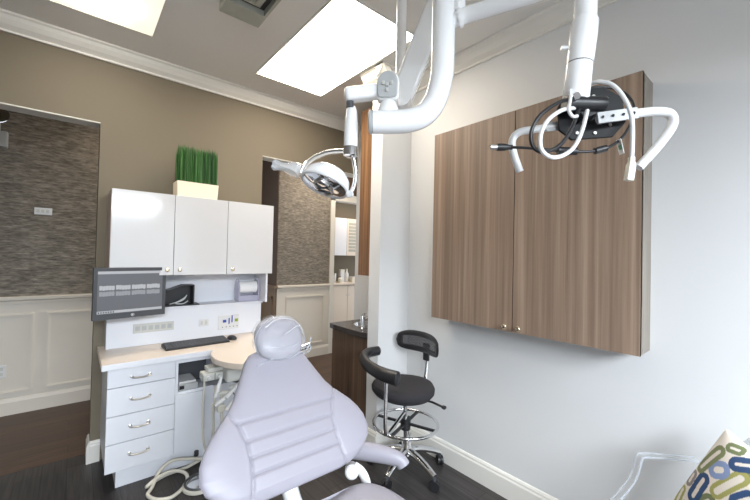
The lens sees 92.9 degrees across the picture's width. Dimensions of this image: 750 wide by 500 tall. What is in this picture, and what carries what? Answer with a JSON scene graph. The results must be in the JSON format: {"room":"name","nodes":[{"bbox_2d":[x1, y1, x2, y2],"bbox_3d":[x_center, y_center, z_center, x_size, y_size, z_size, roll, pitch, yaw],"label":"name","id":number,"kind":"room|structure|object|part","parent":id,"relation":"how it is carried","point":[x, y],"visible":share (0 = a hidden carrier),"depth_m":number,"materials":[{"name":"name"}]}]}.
{"room":"dental clinic","nodes":[
{"label":"dental clinic","id":0,"kind":"room"},
{"bbox_2d":[0,111,99,296],"bbox_3d":[-3.735,-0.012,2.961,3.900,2.985,0.100,2,-1,-40],"label":"wall","id":1,"kind":"structure","parent":0,"point":[46,162],"depth_m":3.40,"materials":[{"name":"stone"}]},
{"bbox_2d":[0,365,5,377],"bbox_3d":[-3.357,1.093,3.196,0.070,0.110,0.009,2,-1,-40],"label":"hall outlet","id":2,"kind":"object","parent":1,"relation":"attached to","point":[2,368],"visible":1,"depth_m":3.21,"materials":[{"name":"white plastic"}]},
{"bbox_2d":[0,109,9,148],"bbox_3d":[-3.381,-1.096,3.120,0.268,0.353,0.106,2,-1,-40],"label":"emergency light","id":3,"kind":"object","parent":1,"relation":"attached to","point":[4,114],"visible":0.88,"depth_m":3.16,"materials":[{"name":"grey"}]},
{"bbox_2d":[34,207,51,214],"bbox_3d":[-3.146,-0.367,3.382,0.125,0.065,0.011,2,-1,-40],"label":"light switch","id":4,"kind":"object","parent":1,"relation":"attached to","point":[42,211],"visible":1,"depth_m":3.38,"materials":[{"name":"white plastic"}]},
{"bbox_2d":[0,293,92,416],"bbox_3d":[-3.710,0.946,2.891,3.900,1.070,0.044,2,-1,-40],"label":"wainscoting","id":5,"kind":"structure","parent":1,"relation":"attached to","point":[46,340],"depth_m":3.38,"materials":[{"name":"beige paint"}]},
{"bbox_2d":[0,31,357,459],"bbox_3d":[-1.256,0.049,3.276,8.100,2.985,0.140,2,-1,-40],"label":"wall","id":6,"kind":"structure","parent":0,"point":[144,118],"depth_m":2.74,"materials":[{"name":"brown paint"}]},
{"bbox_2d":[0,102,100,127],"bbox_3d":[-2.643,-0.939,2.106,1.618,0.008,0.138,2,-1,-40],"label":"trim","id":7,"kind":"structure","parent":6,"relation":"attached to","point":[5,106],"depth_m":2.44,"materials":[{"name":"white paint"}]},
{"bbox_2d":[85,434,99,464],"bbox_3d":[-2.056,1.438,2.596,0.076,0.152,0.157,2,-1,-40],"label":"baseboard","id":8,"kind":"structure","parent":6,"relation":"attached to","point":[92,449],"depth_m":2.54,"materials":[{"name":"white paint"}]},
{"bbox_2d":[0,8,361,134],"bbox_3d":[-2.206,-1.429,2.322,5.340,0.102,0.088,2,-1,-40],"label":"trim","id":9,"kind":"structure","parent":6,"relation":"attached to","point":[13,23],"depth_m":2.72,"materials":[{"name":"white paint"}]},
{"bbox_2d":[105,188,273,274],"bbox_3d":[-1.402,-0.103,2.804,1.113,0.573,0.393,2,-1,-40],"label":"upper cabinet","id":10,"kind":"object","parent":6,"relation":"attached to","point":[180,235],"visible":0.98,"depth_m":2.61,"materials":[{"name":"white paint"}]},
{"bbox_3d":[-1.836,-0.118,2.460,0.005,0.573,0.360,2,-1,-40],"label":"panel","id":11,"kind":"part","parent":10,"relation":"part of","materials":[{"name":"beige"}]},
{"bbox_2d":[91,267,165,320],"bbox_3d":[-1.776,0.280,2.496,0.425,0.330,0.412,1,-1,39],"label":"monitor","id":12,"kind":"object","parent":10,"relation":"attached to","point":[123,292],"visible":0.99,"depth_m":2.35,"materials":[{"name":"grey plastic"}]},
{"bbox_3d":[-1.585,-0.112,2.443,0.365,0.573,0.020,2,-1,-40],"label":"door","id":13,"kind":"part","parent":10,"relation":"part of","materials":[{"name":"white paint"}]},
{"bbox_2d":[173,144,218,199],"bbox_3d":[-1.393,-0.597,2.779,0.296,0.414,0.150,2,-1,-40],"label":"grass planter","id":14,"kind":"object","parent":10,"relation":"on","point":[196,174],"visible":0.98,"depth_m":2.73,"materials":[{"name":"beige ceramic"}]},
{"bbox_3d":[-1.395,-0.451,2.778,0.292,0.122,0.150,2,-1,-40],"label":"pot","id":15,"kind":"part","parent":14,"relation":"part of","materials":[{"name":"beige ceramic"}]},
{"bbox_3d":[-1.302,-0.102,2.681,0.365,0.573,0.020,2,-1,-40],"label":"door","id":16,"kind":"part","parent":10,"relation":"part of","materials":[{"name":"white paint"}]},
{"bbox_3d":[-1.017,-0.092,2.921,0.373,0.573,0.020,2,-1,-40],"label":"door","id":17,"kind":"part","parent":10,"relation":"part of","materials":[{"name":"white paint"}]},
{"bbox_2d":[263,156,352,177],"bbox_3d":[-0.499,-0.864,3.911,1.573,0.008,0.138,2,-1,-40],"label":"trim","id":18,"kind":"structure","parent":6,"relation":"attached to","point":[265,158],"depth_m":3.56,"materials":[{"name":"white paint"}]},
{"bbox_2d":[0,353,506,499],"bbox_3d":[-0.991,1.581,2.897,8.100,0.081,8.700,2,-1,-40],"label":"floor","id":19,"kind":"structure","parent":0,"point":[71,478],"depth_m":2.44,"materials":[{"name":"brown wood"}]},
{"bbox_2d":[100,361,175,487],"bbox_3d":[-1.663,1.131,2.490,0.374,0.779,0.546,2,-1,-40],"label":"base cabinet","id":20,"kind":"object","parent":19,"relation":"on","point":[137,428],"visible":0.98,"depth_m":2.31,"materials":[{"name":"white laminate"}]},
{"bbox_3d":[-1.511,1.293,2.285,0.120,0.021,0.036,2,-1,-40],"label":"handle","id":21,"kind":"part","parent":20,"relation":"part of","materials":[{"name":"silver metal"}]},
{"bbox_3d":[-1.520,1.302,2.313,0.373,0.171,0.020,2,-1,-40],"label":"drawer","id":22,"kind":"part","parent":20,"relation":"part of","materials":[{"name":"white laminate"}]},
{"bbox_3d":[-1.507,1.120,2.287,0.120,0.021,0.036,2,-1,-40],"label":"handle","id":23,"kind":"part","parent":20,"relation":"part of","materials":[{"name":"silver metal"}]},
{"bbox_3d":[-1.517,1.128,2.316,0.373,0.167,0.020,2,-1,-40],"label":"drawer","id":24,"kind":"part","parent":20,"relation":"part of","materials":[{"name":"white laminate"}]},
{"bbox_3d":[-1.503,0.946,2.290,0.120,0.021,0.036,2,-1,-40],"label":"handle","id":25,"kind":"part","parent":20,"relation":"part of","materials":[{"name":"silver metal"}]},
{"bbox_3d":[-1.513,0.953,2.318,0.373,0.172,0.020,2,-1,-40],"label":"drawer","id":26,"kind":"part","parent":20,"relation":"part of","materials":[{"name":"white laminate"}]},
{"bbox_3d":[-1.500,0.808,2.292,0.120,0.021,0.036,2,-1,-40],"label":"handle","id":27,"kind":"part","parent":20,"relation":"part of","materials":[{"name":"silver metal"}]},
{"bbox_3d":[-1.509,0.803,2.321,0.373,0.119,0.020,2,-1,-40],"label":"drawer","id":28,"kind":"part","parent":20,"relation":"part of","materials":[{"name":"white laminate"}]},
{"bbox_2d":[145,450,201,499],"bbox_3d":[-1.289,1.480,2.419,0.268,0.096,0.537,1,-1,19],"label":"hose","id":29,"kind":"object","parent":19,"relation":"on","point":[157,477],"visible":0.91,"depth_m":2.38,"materials":[{"name":"beige"}]},
{"bbox_2d":[182,472,202,495],"bbox_3d":[-1.135,1.511,2.318,0.210,0.038,0.210,2,-1,-40],"label":"foot pedal","id":30,"kind":"object","parent":19,"relation":"on","point":[192,488],"visible":0.41,"depth_m":2.25,"materials":[{"name":"beige"}]},
{"bbox_2d":[97,332,302,371],"bbox_3d":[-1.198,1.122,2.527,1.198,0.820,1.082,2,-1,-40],"label":"countertop","id":31,"kind":"structure","parent":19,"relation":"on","point":[233,354],"depth_m":2.43,"materials":[{"name":"white laminate"}]},
{"bbox_2d":[104,274,267,349],"bbox_3d":[-1.435,0.447,2.829,1.116,0.525,0.315,2,-1,-40],"label":"backsplash panel","id":32,"kind":"object","parent":31,"relation":"on","point":[214,293],"depth_m":2.88,"materials":[{"name":"white laminate"}]},
{"bbox_3d":[-1.648,0.575,2.662,0.262,0.067,0.009,2,-1,-40],"label":"outlet strip","id":33,"kind":"part","parent":32,"relation":"part of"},
{"bbox_2d":[165,284,199,306],"bbox_3d":[-1.542,0.353,2.807,0.275,0.160,0.120,2,-1,-40],"label":"file holder","id":34,"kind":"object","parent":32,"relation":"on","point":[176,293],"visible":0.75,"depth_m":2.84,"materials":[{"name":"black plastic"}]},
{"bbox_3d":[-1.591,0.348,2.837,0.230,0.152,0.008,2,-1,-40],"label":"panel","id":35,"kind":"part","parent":34,"relation":"part of","materials":[{"name":"black plastic"}]},
{"bbox_2d":[169,295,187,304],"bbox_3d":[-1.535,0.389,2.794,0.134,0.070,0.038,2,-1,-40],"label":"cable bundle","id":36,"kind":"object","parent":34,"relation":"in","point":[182,299],"visible":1,"depth_m":2.80,"materials":[{"name":"white plastic"}]},
{"bbox_3d":[-1.556,0.304,2.798,0.230,0.063,0.113,2,-1,-40],"label":"panel","id":37,"kind":"part","parent":34,"relation":"part of","materials":[{"name":"black plastic"}]},
{"bbox_3d":[-1.472,0.351,2.869,0.008,0.152,0.113,2,-1,-40],"label":"panel","id":38,"kind":"part","parent":34,"relation":"part of","materials":[{"name":"black plastic"}]},
{"bbox_3d":[-1.492,0.581,2.891,1.108,0.257,0.142,2,-1,-40],"label":"panel","id":39,"kind":"part","parent":32,"relation":"part of","materials":[{"name":"white laminate"}]},
{"bbox_2d":[199,318,208,325],"bbox_3d":[-1.383,0.586,2.885,0.074,0.057,0.008,2,-1,-40],"label":"wall outlet","id":40,"kind":"object","parent":32,"relation":"attached to","point":[202,322],"visible":1,"depth_m":2.88,"materials":[{"name":"white plastic"}]},
{"bbox_3d":[-1.529,0.310,2.948,1.075,0.250,0.012,2,-1,-40],"label":"panel","id":41,"kind":"part","parent":32,"relation":"part of","materials":[{"name":"white laminate"}]},
{"bbox_2d":[165,300,262,308],"bbox_3d":[-1.480,0.444,2.883,1.116,0.015,0.175,2,-1,-40],"label":"shelf","id":42,"kind":"object","parent":32,"relation":"attached to","point":[204,304],"depth_m":2.98,"materials":[{"name":"white laminate"}]},
{"bbox_2d":[218,314,238,329],"bbox_3d":[-1.234,0.607,3.009,0.170,0.118,0.010,2,-1,-40],"label":"plate","id":43,"kind":"object","parent":32,"relation":"attached to","point":[224,321],"visible":1,"depth_m":3.01,"materials":[{"name":"white plastic"}]},
{"bbox_2d":[234,278,259,301],"bbox_3d":[-1.135,0.348,3.160,0.182,0.200,0.125,2,-1,-40],"label":"dispenser","id":44,"kind":"object","parent":32,"relation":"on","point":[240,286],"visible":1,"depth_m":3.12,"materials":[{"name":"white plastic"}]},
{"bbox_3d":[-1.200,0.345,3.105,0.012,0.200,0.125,2,-1,-40],"label":"panel","id":45,"kind":"part","parent":44,"relation":"part of","materials":[{"name":"white plastic"}]},
{"bbox_2d":[240,294,257,301],"bbox_3d":[-1.135,0.423,3.157,0.158,0.050,0.110,2,-1,-40],"label":"tray","id":46,"kind":"object","parent":44,"relation":"on","point":[244,297],"depth_m":3.12,"materials":[{"name":"white plastic"}]},
{"bbox_3d":[-1.070,0.350,3.215,0.012,0.200,0.125,2,-1,-40],"label":"panel","id":47,"kind":"part","parent":44,"relation":"part of","materials":[{"name":"white plastic"}]},
{"bbox_3d":[-1.029,0.325,3.203,0.016,0.251,0.265,2,-1,-40],"label":"panel","id":48,"kind":"part","parent":32,"relation":"part of","materials":[{"name":"white laminate"}]},
{"bbox_2d":[161,335,229,350],"bbox_3d":[-1.339,0.695,2.679,0.440,0.031,0.144,2,-1,-42],"label":"keyboard","id":49,"kind":"object","parent":31,"relation":"on","point":[168,346],"visible":1,"depth_m":2.64,"materials":[{"name":"black plastic"}]},
{"bbox_2d":[200,364,241,449],"bbox_3d":[-0.960,1.135,2.424,0.385,0.761,0.462,2,-1,-40],"label":"dental delivery unit","id":50,"kind":"object","parent":31,"relation":"attached to","point":[211,372],"visible":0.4,"depth_m":2.35,"materials":[{"name":"grey plastic"}]},
{"bbox_3d":[-1.061,0.805,2.469,0.200,0.026,0.100,2,-1,-40],"label":"mounting plate","id":51,"kind":"part","parent":50,"relation":"part of","materials":[{"name":"grey plastic"}]},
{"bbox_2d":[227,335,236,339],"bbox_3d":[-1.149,0.700,2.865,0.099,0.034,0.065,1,-1,38],"label":"mouse","id":52,"kind":"object","parent":31,"relation":"on","point":[230,337],"visible":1,"depth_m":2.84,"materials":[{"name":"black plastic"}]},
{"bbox_2d":[171,355,235,468],"bbox_3d":[-1.255,1.146,2.856,0.720,0.779,0.510,2,-1,-40],"label":"base cabinet","id":53,"kind":"object","parent":19,"relation":"on","point":[187,437],"visible":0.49,"depth_m":2.52,"materials":[{"name":"white laminate"}]},
{"bbox_2d":[178,373,197,390],"bbox_3d":[-1.371,0.952,2.579,0.125,0.061,0.194,2,-1,-40],"label":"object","id":54,"kind":"object","parent":53,"relation":"in","point":[187,381],"visible":0.8,"depth_m":2.53,"materials":[{"name":"grey"}]},
{"bbox_3d":[-1.374,0.930,2.579,0.110,0.017,0.170,2,-1,-40],"label":"lid","id":55,"kind":"part","parent":54,"relation":"part of","materials":[{"name":"white plastic"}]},
{"bbox_3d":[-1.303,1.198,2.496,0.181,0.394,0.020,2,-1,-40],"label":"door","id":56,"kind":"part","parent":53,"relation":"part of","materials":[{"name":"white laminate"}]},
{"bbox_2d":[199,316,408,499],"bbox_3d":[0.038,0.906,1.020,0.794,1.254,1.406,2,-1,-40],"label":"dental chair","id":57,"kind":"object","parent":19,"relation":"on","point":[284,428],"visible":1,"depth_m":1.33,"materials":[{"name":"leather"}]},
{"bbox_3d":[-0.345,0.626,1.383,0.662,0.435,0.310,2,-1,-40],"label":"backrest","id":58,"kind":"part","parent":57,"relation":"part of","materials":[{"name":"leather"}]},
{"bbox_3d":[-0.322,0.429,1.561,0.084,0.039,0.024,2,-1,-40],"label":"headrest knob","id":59,"kind":"part","parent":57,"relation":"part of","materials":[{"name":"silver metal"}]},
{"bbox_3d":[0.123,0.935,0.868,0.534,0.102,1.065,2,-1,-40],"label":"seat","id":60,"kind":"part","parent":57,"relation":"part of","materials":[{"name":"leather"}]},
{"bbox_3d":[-0.016,0.875,1.533,0.327,0.094,0.067,1,-1,12],"label":"armrest","id":61,"kind":"part","parent":57,"relation":"part of","materials":[{"name":"leather"}]},
{"bbox_2d":[332,284,354,332],"bbox_3d":[-0.423,1.132,6.901,1.500,0.965,0.384,2,-1,-40],"label":"base cabinet","id":62,"kind":"object","parent":19,"relation":"on","point":[343,295],"visible":0.26,"depth_m":6.55,"materials":[{"name":"beige"}]},
{"bbox_3d":[-0.706,1.079,6.454,0.482,0.865,0.018,2,-1,-40],"label":"door","id":63,"kind":"part","parent":62,"relation":"part of","materials":[{"name":"beige"}]},
{"bbox_2d":[334,281,354,284],"bbox_3d":[-0.421,0.631,6.896,1.530,0.033,0.390,2,-1,-40],"label":"countertop","id":64,"kind":"structure","parent":62,"relation":"on","point":[348,282],"depth_m":6.58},
{"bbox_2d":[339,269,344,281],"bbox_3d":[-0.630,0.487,6.739,0.093,0.240,0.066,2,-1,-40],"label":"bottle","id":65,"kind":"object","parent":64,"relation":"on","point":[341,271],"visible":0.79,"depth_m":6.71,"materials":[{"name":"white plastic"}]},
{"bbox_2d":[344,269,348,281],"bbox_3d":[-0.545,0.485,6.824,0.080,0.250,0.079,2,-1,-40],"label":"bottle","id":66,"kind":"object","parent":64,"relation":"on","point":[346,277],"visible":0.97,"depth_m":6.79,"materials":[{"name":"white plastic"}]},
{"bbox_2d":[349,276,354,281],"bbox_3d":[-0.407,0.564,6.875,0.165,0.100,0.117,2,-1,-40],"label":"box","id":67,"kind":"object","parent":64,"relation":"on","point":[351,279],"visible":0.49,"depth_m":6.82,"materials":[{"name":"beige plastic"}]},
{"bbox_3d":[-0.332,1.092,6.769,0.482,0.865,0.018,2,-1,-40],"label":"door","id":68,"kind":"part","parent":62,"relation":"part of","materials":[{"name":"beige"}]},
{"bbox_2d":[331,329,367,418],"bbox_3d":[0.002,1.145,3.259,0.619,0.848,0.503,2,-1,-40],"label":"base cabinet","id":69,"kind":"object","parent":19,"relation":"on","point":[348,376],"visible":0.25,"depth_m":3.05,"materials":[{"name":"brown wood"}]},
{"bbox_3d":[-0.309,1.091,3.163,0.018,0.740,0.249,2,-1,-40],"label":"door","id":70,"kind":"part","parent":69,"relation":"part of","materials":[{"name":"brown wood"}]},
{"bbox_2d":[330,318,367,337],"bbox_3d":[-0.008,0.697,3.269,0.645,0.044,0.533,2,-1,-40],"label":"countertop","id":71,"kind":"structure","parent":69,"relation":"on","point":[351,327],"depth_m":3.13,"materials":[{"name":"stone"}]},
{"bbox_2d":[354,321,367,327],"bbox_3d":[-0.034,0.695,3.242,0.324,0.041,0.324,2,-1,-40],"label":"basin","id":72,"kind":"object","parent":71,"relation":"in","point":[356,324],"depth_m":3.33,"materials":[{"name":"silver metal"}]},
{"bbox_2d":[359,313,367,328],"bbox_3d":[-0.074,0.604,3.066,0.121,0.138,0.060,2,-1,-40],"label":"faucet","id":73,"kind":"object","parent":71,"relation":"on","point":[364,314],"visible":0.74,"depth_m":3.03,"materials":[{"name":"silver metal"}]},
{"bbox_3d":[-0.146,1.092,2.970,0.018,0.740,0.249,2,-1,-40],"label":"door","id":74,"kind":"part","parent":69,"relation":"part of","materials":[{"name":"brown wood"}]},
{"bbox_2d":[359,330,446,492],"bbox_3d":[0.200,1.086,2.499,0.662,0.952,0.595,2,-1,-40],"label":"stool","id":75,"kind":"object","parent":19,"relation":"on","point":[393,387],"visible":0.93,"depth_m":2.43,"materials":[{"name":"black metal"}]},
{"bbox_3d":[0.008,0.775,2.411,0.196,0.114,0.577,1,-1,-14],"label":"arm","id":76,"kind":"part","parent":75,"relation":"part of","materials":[{"name":"leather"}]},
{"bbox_3d":[0.088,1.438,2.572,0.254,0.103,0.059,1,-1,17],"label":"arm","id":77,"kind":"part","parent":75,"relation":"part of","materials":[{"name":"silver metal"}]},
{"bbox_3d":[0.132,0.999,2.347,0.026,0.361,0.309,1,-1,28],"label":"arm post","id":78,"kind":"part","parent":75,"relation":"part of","materials":[{"name":"silver metal"}]},
{"bbox_3d":[0.145,1.437,2.409,0.059,0.103,0.254,1,-1,34],"label":"arm","id":79,"kind":"part","parent":75,"relation":"part of","materials":[{"name":"silver metal"}]},
{"bbox_3d":[0.203,0.970,2.488,0.428,0.095,0.449,2,-1,-40],"label":"seat","id":80,"kind":"part","parent":75,"relation":"part of","materials":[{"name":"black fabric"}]},
{"bbox_3d":[0.335,0.695,2.683,0.073,0.157,0.430,2,-1,-40],"label":"backrest","id":81,"kind":"part","parent":75,"relation":"part of","materials":[{"name":"black plastic"}]},
{"bbox_3d":[0.317,1.441,2.417,0.062,0.104,0.254,2,-1,-40],"label":"arm","id":82,"kind":"part","parent":75,"relation":"part of","materials":[{"name":"silver metal"}]},
{"bbox_3d":[0.363,1.444,2.576,0.254,0.103,0.059,2,-1,-19],"label":"arm","id":83,"kind":"part","parent":75,"relation":"part of","materials":[{"name":"silver metal"}]},
{"bbox_3d":[0.329,0.895,2.614,0.039,0.298,0.199,0,-1,44],"label":"backrest post","id":84,"kind":"part","parent":75,"relation":"part of","materials":[{"name":"silver metal"}]},
{"bbox_3d":[0.378,1.038,2.414,0.216,0.030,0.036,1,-1,35],"label":"lever","id":85,"kind":"part","parent":75,"relation":"part of","materials":[{"name":"black plastic"}]},
{"bbox_3d":[1.172,1.113,1.305,0.724,0.909,0.728,2,-1,-40],"label":"armchair","id":86,"kind":"object","parent":19,"relation":"on","visible":0},
{"bbox_2d":[673,429,749,499],"bbox_3d":[1.286,0.908,1.234,0.199,0.442,0.454,1,-1,3],"label":"cushion","id":87,"kind":"object","parent":86,"relation":"on","point":[723,473],"visible":1,"depth_m":1.30,"materials":[{"name":"fabric"}]},
{"bbox_2d":[0,0,558,123],"bbox_3d":[-0.890,-1.492,2.905,8.300,0.100,8.800,2,-1,-40],"label":"ceiling","id":88,"kind":"structure","parent":0,"point":[195,35],"depth_m":2.39,"materials":[{"name":"white paint"}]},
{"bbox_2d":[47,0,167,37],"bbox_3d":[-1.365,-1.452,1.780,0.629,0.034,1.224,2,-1,-40],"label":"recessed light","id":89,"kind":"object","parent":88,"relation":"in","point":[144,17],"visible":1,"depth_m":2.17,"materials":[{"name":"white paint"}]},
{"bbox_2d":[219,0,280,27],"bbox_3d":[-0.535,-1.423,1.825,0.235,0.055,0.890,2,-1,-40],"label":"ceiling vent","id":90,"kind":"object","parent":88,"relation":"in","point":[252,12],"visible":1,"depth_m":2.08,"materials":[{"name":"silver metal"}]},
{"bbox_3d":[-0.526,-1.416,1.794,0.150,0.006,0.630,2,-1,-40],"label":"grille panel","id":91,"kind":"part","parent":90,"relation":"part of","materials":[{"name":"silver metal"}]},
{"bbox_2d":[255,0,413,96],"bbox_3d":[-0.344,-1.431,2.639,0.629,0.006,1.224,2,-1,-40],"label":"recessed light","id":92,"kind":"object","parent":88,"relation":"in","point":[343,39],"visible":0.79,"depth_m":2.53,"materials":[{"name":"white paint"}]},
{"bbox_2d":[276,0,454,198],"bbox_3d":[0.003,-0.814,1.270,0.718,1.264,0.240,1,-1,17],"label":"light","id":93,"kind":"object","parent":88,"relation":"hanging from","point":[325,179],"visible":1,"depth_m":1.19,"materials":[{"name":"white metal"}]},
{"bbox_3d":[-0.088,-0.199,1.260,0.026,0.029,0.026,1,-1,10],"label":"yoke knob","id":94,"kind":"part","parent":93,"relation":"part of","materials":[{"name":"white plastic"}]},
{"bbox_3d":[-0.083,-0.414,1.234,0.048,0.165,0.048,2,-1,-40],"label":"drop handle","id":95,"kind":"part","parent":93,"relation":"part of","materials":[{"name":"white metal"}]},
{"bbox_3d":[-0.033,-0.541,1.231,0.146,0.069,0.050,1,-1,-8],"label":"arm","id":96,"kind":"part","parent":93,"relation":"part of","materials":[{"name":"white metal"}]},
{"bbox_2d":[453,0,678,172],"bbox_3d":[0.527,-0.590,1.039,0.640,0.725,0.175,1,-1,20],"label":"equipment arm","id":97,"kind":"object","parent":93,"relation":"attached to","point":[607,115],"visible":0.93,"depth_m":0.99,"materials":[{"name":"white metal"}]},
{"bbox_3d":[0.426,-0.775,1.106,0.399,0.064,0.063,1,-1,31],"label":"arm","id":98,"kind":"part","parent":97,"relation":"part of","materials":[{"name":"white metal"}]},
{"bbox_3d":[0.482,-0.307,1.073,0.153,0.145,0.037,1,-1,15],"label":"grab handle","id":99,"kind":"part","parent":97,"relation":"part of","materials":[{"name":"white plastic"}]},
{"bbox_3d":[0.539,-0.367,1.056,0.065,0.031,0.008,1,-1,4],"label":"handle mount","id":100,"kind":"part","parent":97,"relation":"part of","materials":[{"name":"grey"}]},
{"bbox_2d":[489,86,634,154],"bbox_3d":[0.535,-0.370,0.993,0.416,0.240,0.093,1,-1,-8],"label":"cable","id":101,"kind":"object","parent":97,"relation":"attached to","point":[558,149],"visible":0.87,"depth_m":0.97,"materials":[{"name":"black plastic"}]},
{"bbox_3d":[0.490,-0.334,0.961,0.174,0.165,0.020,2,-1,-18],"label":"cord","id":102,"kind":"part","parent":101,"relation":"part of","materials":[{"name":"black plastic"}]},
{"bbox_3d":[0.533,-0.568,1.004,0.022,0.012,0.022,2,-1,-40],"label":"sleeve knob","id":103,"kind":"part","parent":97,"relation":"part of","materials":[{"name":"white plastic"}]},
{"bbox_2d":[538,79,635,181],"bbox_3d":[0.549,-0.333,0.978,0.258,0.304,0.120,1,-1,-2],"label":"cable","id":104,"kind":"object","parent":97,"relation":"hanging from","point":[630,168],"visible":0.92,"depth_m":0.93,"materials":[{"name":"white plastic"}]},
{"bbox_3d":[0.506,-0.316,0.944,0.174,0.169,0.045,2,-1,-28],"label":"cord","id":105,"kind":"part","parent":104,"relation":"part of","materials":[{"name":"white plastic"}]},
{"bbox_3d":[0.630,-0.359,0.980,0.031,0.247,0.140,2,-1,-32],"label":"cord","id":106,"kind":"part","parent":104,"relation":"part of","materials":[{"name":"white plastic"}]},
{"bbox_3d":[0.627,-0.396,1.036,0.192,0.160,0.018,1,-1,2],"label":"plate","id":107,"kind":"part","parent":97,"relation":"part of","materials":[{"name":"black metal"}]},
{"bbox_3d":[0.673,-0.373,0.991,0.116,0.048,0.008,1,-1,0],"label":"handle mount","id":108,"kind":"part","parent":97,"relation":"part of","materials":[{"name":"grey"}]},
{"bbox_3d":[0.732,-0.313,0.999,0.182,0.179,0.158,2,-1,-40],"label":"grab handle","id":109,"kind":"part","parent":97,"relation":"part of","materials":[{"name":"white plastic"}]},
{"bbox_2d":[396,0,431,108],"bbox_3d":[0.227,-1.001,1.532,0.367,0.872,0.251,1,-1,4],"label":"equipment arm","id":110,"kind":"object","parent":88,"relation":"hanging from","point":[411,63],"visible":0.73,"depth_m":1.43,"materials":[{"name":"white metal"}]},
{"bbox_2d":[261,160,330,315],"bbox_3d":[-1.530,0.081,5.804,0.861,2.985,1.550,2,-1,-40],"label":"wall","id":111,"kind":"structure","parent":0,"point":[303,250],"depth_m":5.16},
{"bbox_2d":[261,284,276,320],"bbox_3d":[-1.883,1.027,5.490,0.034,1.068,1.580,2,-1,-40],"label":"trim","id":112,"kind":"structure","parent":111,"relation":"attached to","point":[268,309],"depth_m":5.03,"materials":[{"name":"brown paint"}]},
{"bbox_2d":[276,284,329,357],"bbox_3d":[-1.034,1.040,5.184,0.850,1.070,0.044,2,-1,-40],"label":"trim","id":113,"kind":"structure","parent":111,"relation":"attached to","point":[307,305],"depth_m":5.25,"materials":[{"name":"beige paint"}]},
{"bbox_2d":[334,202,355,280],"bbox_3d":[-0.601,0.121,7.076,2.200,2.985,0.100,2,-1,-40],"label":"wall","id":114,"kind":"structure","parent":0,"point":[342,210],"depth_m":7.02,"materials":[{"name":"brown paint"}]},
{"bbox_2d":[334,217,355,255],"bbox_3d":[-0.400,-0.238,7.012,1.095,0.700,0.256,2,-1,-40],"label":"upper cabinet","id":115,"kind":"object","parent":114,"relation":"attached to","point":[345,229],"visible":0.43,"depth_m":6.72,"materials":[{"name":"beige"}]},
{"bbox_3d":[-0.642,-0.249,6.660,0.270,0.700,0.018,2,-1,-40],"label":"door","id":116,"kind":"part","parent":115,"relation":"part of","materials":[{"name":"white laminate"}]},
{"bbox_3d":[-0.340,-0.239,6.914,0.510,0.700,0.018,2,-1,-40],"label":"door","id":117,"kind":"part","parent":115,"relation":"part of","materials":[{"name":"beige"}]},
{"bbox_2d":[347,177,356,195],"bbox_3d":[0.129,-1.111,6.261,2.200,0.515,0.120,2,-1,-40],"label":"wall","id":118,"kind":"structure","parent":0,"point":[350,179],"depth_m":5.75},
{"bbox_2d":[328,196,356,353],"bbox_3d":[-0.127,0.373,6.038,1.600,2.470,0.140,2,-1,-40],"label":"trim","id":119,"kind":"structure","parent":118,"relation":"attached to","point":[352,200],"depth_m":5.49,"materials":[{"name":"white paint"}]},
{"bbox_2d":[354,132,368,319],"bbox_3d":[0.139,0.086,3.699,0.100,2.985,1.010,2,-1,-40],"label":"wall","id":120,"kind":"structure","parent":0,"point":[361,291],"depth_m":4.01,"materials":[{"name":"white paint"}]},
{"bbox_2d":[358,107,372,275],"bbox_3d":[0.147,-0.541,3.358,0.360,1.570,0.478,2,-1,-40],"label":"upper cabinet","id":121,"kind":"object","parent":120,"relation":"attached to","point":[366,138],"visible":0.26,"depth_m":3.36,"materials":[{"name":"brown wood"}]},
{"bbox_2d":[366,101,411,431],"bbox_3d":[0.119,0.074,2.937,0.323,2.985,0.130,2,-1,-40],"label":"wall","id":122,"kind":"structure","parent":0,"point":[391,153],"depth_m":2.86,"materials":[{"name":"white paint"}]},
{"bbox_2d":[360,61,395,84],"bbox_3d":[0.126,-1.368,2.922,0.411,0.102,0.283,2,-1,-40],"label":"trim","id":123,"kind":"structure","parent":122,"relation":"attached to","point":[370,76],"depth_m":2.77,"materials":[{"name":"white paint"}]},
{"bbox_2d":[365,423,402,444],"bbox_3d":[0.087,1.490,2.903,0.341,0.152,0.147,2,-1,-40],"label":"baseboard","id":124,"kind":"structure","parent":122,"relation":"attached to","point":[372,436],"depth_m":2.80,"materials":[{"name":"white paint"}]},
{"bbox_2d":[407,0,749,499],"bbox_3d":[1.450,0.086,1.701,0.120,2.985,3.735,2,-1,-40],"label":"wall","id":125,"kind":"structure","parent":0,"point":[568,421],"depth_m":1.75,"materials":[{"name":"white paint"}]},
{"bbox_2d":[410,426,557,499],"bbox_3d":[1.375,1.500,1.624,0.018,0.152,3.505,2,-1,-40],"label":"baseboard","id":126,"kind":"structure","parent":125,"relation":"attached to","point":[502,483],"depth_m":2.39,"materials":[{"name":"white paint"}]},
{"bbox_2d":[416,0,618,92],"bbox_3d":[1.412,-1.358,1.644,0.088,0.102,3.505,2,-1,-40],"label":"trim","id":127,"kind":"structure","parent":125,"relation":"attached to","point":[558,14],"depth_m":2.26,"materials":[{"name":"white paint"}]},
{"bbox_2d":[431,70,652,356],"bbox_3d":[0.871,-0.170,2.143,0.209,1.308,1.236,2,-1,-40],"label":"upper cabinet","id":128,"kind":"object","parent":125,"relation":"attached to","point":[559,249],"visible":1,"depth_m":1.95,"materials":[{"name":"brown wood"}]},
{"bbox_3d":[0.624,-0.173,2.341,0.020,1.308,0.616,2,-1,-40],"label":"door","id":129,"kind":"part","parent":128,"relation":"part of","materials":[{"name":"brown wood"}]},
{"bbox_3d":[1.024,-0.171,1.866,0.020,1.308,0.616,2,-1,-40],"label":"door","id":130,"kind":"part","parent":128,"relation":"part of","materials":[{"name":"brown wood"}]}
]}

